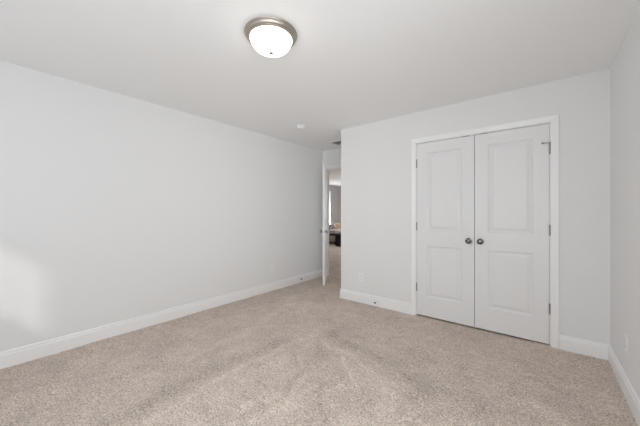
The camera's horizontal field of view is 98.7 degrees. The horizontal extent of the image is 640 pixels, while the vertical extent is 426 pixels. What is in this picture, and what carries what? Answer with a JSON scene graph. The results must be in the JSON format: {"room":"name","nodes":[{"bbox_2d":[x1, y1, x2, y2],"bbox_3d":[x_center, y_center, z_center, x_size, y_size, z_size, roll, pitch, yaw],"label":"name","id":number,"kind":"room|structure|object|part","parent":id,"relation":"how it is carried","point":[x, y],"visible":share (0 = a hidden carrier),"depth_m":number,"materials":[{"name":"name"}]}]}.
{"room":"empty bedroom","nodes":[
{"label":"empty bedroom","id":0,"kind":"room"},
{"bbox_2d":[0,60,322,351],"bbox_3d":[-1.554,0.036,3.431,0.115,2.468,5.230,0,0,39],"label":"wall","id":1,"kind":"structure","parent":0,"point":[115,207],"depth_m":2.80,"materials":[{"name":"white paint"}]},
{"bbox_2d":[0,269,322,368],"bbox_3d":[-1.504,1.169,3.390,0.014,0.161,5.000,0,0,39],"label":"baseboard","id":2,"kind":"structure","parent":1,"relation":"attached to","point":[8,358],"depth_m":2.81,"materials":[{"name":"white wood"}]},
{"bbox_2d":[320,163,327,285],"bbox_3d":[0.087,0.191,4.926,0.142,2.026,0.755,0,0,4],"label":"door","id":3,"kind":"structure","parent":1,"relation":"in","point":[324,231],"depth_m":4.56,"materials":[{"name":"white paint"}]},
{"bbox_2d":[0,242,637,425],"bbox_3d":[0.738,1.241,6.105,7.700,0.058,12.160,0,0,39],"label":"floor","id":4,"kind":"structure","parent":0,"point":[302,353],"depth_m":2.07,"materials":[{"name":"beige carpet"}]},
{"bbox_2d":[329,230,336,243],"bbox_3d":[0.945,0.877,11.661,0.780,0.695,2.100,0,0,39],"label":"sofa","id":5,"kind":"object","parent":4,"relation":"on","point":[331,238],"visible":0.07,"depth_m":10.71,"materials":[{"name":"fabric"}]},
{"bbox_2d":[329,224,334,229],"bbox_3d":[0.479,0.625,11.240,0.192,0.333,0.402,0,0,43],"label":"cushion","id":6,"kind":"object","parent":5,"relation":"on","point":[331,226],"visible":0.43,"depth_m":11.16,"materials":[{"name":"grey fabric"}]},
{"bbox_3d":[0.396,0.805,10.858,0.590,0.290,0.160,0,0,39],"label":"armrest","id":7,"kind":"part","parent":5,"relation":"part of","materials":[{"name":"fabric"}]},
{"bbox_2d":[334,223,340,228],"bbox_3d":[0.767,0.610,11.599,0.196,0.361,0.421,0,0,42],"label":"cushion","id":8,"kind":"object","parent":5,"relation":"on","point":[337,225],"visible":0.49,"depth_m":11.49,"materials":[{"name":"beige fabric"}]},
{"bbox_2d":[330,232,340,246],"bbox_3d":[0.938,0.993,10.390,0.720,0.455,0.970,0,0,39],"label":"coffee table","id":9,"kind":"object","parent":4,"relation":"on","point":[337,235],"visible":0.23,"depth_m":10.08,"materials":[{"name":"black wood"}]},
{"bbox_2d":[0,0,639,185],"bbox_3d":[0.757,-1.258,6.064,7.820,0.120,12.240,0,0,39],"label":"ceiling","id":10,"kind":"structure","parent":0,"point":[350,63],"depth_m":2.05,"materials":[{"name":"white paint"}]},
{"bbox_2d":[244,16,296,56],"bbox_3d":[-0.327,-1.130,1.841,0.348,0.136,0.348,0,0,39],"label":"ceiling light","id":11,"kind":"object","parent":10,"relation":"attached to","point":[270,36],"visible":1,"depth_m":1.75,"materials":[{"name":"white glass"}]},
{"bbox_3d":[-0.327,-1.117,1.841,0.274,0.086,0.274,0,0,39],"label":"lamp shade","id":12,"kind":"part","parent":11,"relation":"part of","materials":[{"name":"white glass"}]},
{"bbox_2d":[296,125,305,129],"bbox_3d":[-0.263,-1.179,3.791,0.136,0.039,0.136,0,0,39],"label":"smoke detector","id":13,"kind":"object","parent":10,"relation":"attached to","point":[300,127],"visible":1,"depth_m":3.75,"materials":[{"name":"white plastic"}]},
{"bbox_2d":[325,140,340,145],"bbox_3d":[0.300,-1.193,4.706,0.350,0.010,0.250,0,0,39],"label":"ceiling vent","id":14,"kind":"object","parent":10,"relation":"in","point":[334,143],"visible":0.59,"depth_m":4.71,"materials":[{"name":"white plastic"}]},
{"bbox_2d":[323,148,340,165],"bbox_3d":[1.615,0.036,4.165,3.904,2.468,0.115,0,0,39],"label":"wall","id":15,"kind":"structure","parent":0,"point":[330,157],"depth_m":5.20,"materials":[{"name":"white paint"}]},
{"bbox_2d":[326,165,340,275],"bbox_3d":[0.433,0.178,5.115,0.868,2.143,0.151,0,0,39],"label":"door frame","id":16,"kind":"structure","parent":15,"relation":"attached to","point":[334,167],"depth_m":5.33,"materials":[{"name":"white wood"}]},
{"bbox_2d":[329,185,340,223],"bbox_3d":[-0.675,0.036,10.423,0.115,2.468,7.000,0,0,39],"label":"wall","id":17,"kind":"structure","parent":0,"point":[335,190],"depth_m":12.01,"materials":[{"name":"grey paint"}]},
{"bbox_2d":[329,191,330,223],"bbox_3d":[0.177,-0.158,11.419,0.135,1.565,1.000,0,0,39],"label":"window","id":18,"kind":"structure","parent":17,"relation":"in","point":[329,191],"depth_m":11.76,"materials":[{"name":"white glass"}]},
{"bbox_2d":[341,68,609,344],"bbox_3d":[1.432,0.036,3.125,2.806,2.468,0.115,0,0,39],"label":"wall","id":19,"kind":"structure","parent":0,"point":[375,156],"depth_m":2.72,"materials":[{"name":"white paint"}]},
{"bbox_2d":[359,273,362,281],"bbox_3d":[0.559,0.875,3.747,0.070,0.114,0.009,0,0,39],"label":"wall outlet","id":20,"kind":"object","parent":19,"relation":"attached to","point":[360,274],"visible":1,"depth_m":3.74,"materials":[{"name":"white plastic"}]},
{"bbox_2d":[340,289,410,313],"bbox_3d":[0.692,1.169,3.637,1.039,0.161,0.014,0,0,39],"label":"baseboard","id":21,"kind":"structure","parent":19,"relation":"attached to","point":[404,307],"depth_m":3.58,"materials":[{"name":"white wood"}]},
{"bbox_2d":[416,135,474,326],"bbox_3d":[1.382,0.189,3.084,0.613,2.026,0.089,0,0,39],"label":"door","id":22,"kind":"structure","parent":19,"relation":"in","point":[445,224],"depth_m":3.07,"materials":[{"name":"white paint"}]},
{"bbox_3d":[1.569,0.297,2.911,0.065,0.065,0.054,0,0,39],"label":"knob","id":23,"kind":"part","parent":22,"relation":"part of","materials":[{"name":"silver metal"}]},
{"bbox_2d":[411,114,558,348],"bbox_3d":[1.656,0.181,2.933,1.346,2.138,0.133,0,0,39],"label":"door frame","id":24,"kind":"structure","parent":19,"relation":"attached to","point":[553,120],"depth_m":2.54,"materials":[{"name":"white wood"}]},
{"bbox_2d":[475,123,550,343],"bbox_3d":[1.864,0.189,2.696,0.616,2.026,0.089,0,0,39],"label":"door","id":25,"kind":"structure","parent":19,"relation":"in","point":[513,227],"depth_m":2.69,"materials":[{"name":"white paint"}]},
{"bbox_3d":[1.654,0.297,2.843,0.065,0.065,0.054,0,0,39],"label":"knob","id":26,"kind":"part","parent":25,"relation":"part of","materials":[{"name":"silver metal"}]},
{"bbox_2d":[559,334,608,359],"bbox_3d":[2.271,1.169,2.368,0.320,0.161,0.014,0,0,39],"label":"baseboard","id":27,"kind":"structure","parent":19,"relation":"attached to","point":[567,343],"depth_m":2.36,"materials":[{"name":"white wood"}]},
{"bbox_2d":[610,7,639,399],"bbox_3d":[1.132,0.036,0.604,0.115,2.468,4.190,0,0,39],"label":"wall","id":28,"kind":"structure","parent":0,"point":[625,68],"depth_m":1.84,"materials":[{"name":"white paint"}]},
{"bbox_2d":[608,345,639,425],"bbox_3d":[1.118,1.169,0.689,0.014,0.161,4.075,0,0,39],"label":"baseboard","id":29,"kind":"structure","parent":28,"relation":"attached to","point":[632,399],"depth_m":1.81,"materials":[{"name":"white wood"}]},
{"bbox_2d":[625,333,628,353],"bbox_3d":[2.036,0.868,1.827,0.009,0.114,0.070,0,0,39],"label":"wall outlet","id":30,"kind":"object","parent":28,"relation":"attached to","point":[626,336],"visible":1,"depth_m":1.82,"materials":[{"name":"white plastic"}]}
]}

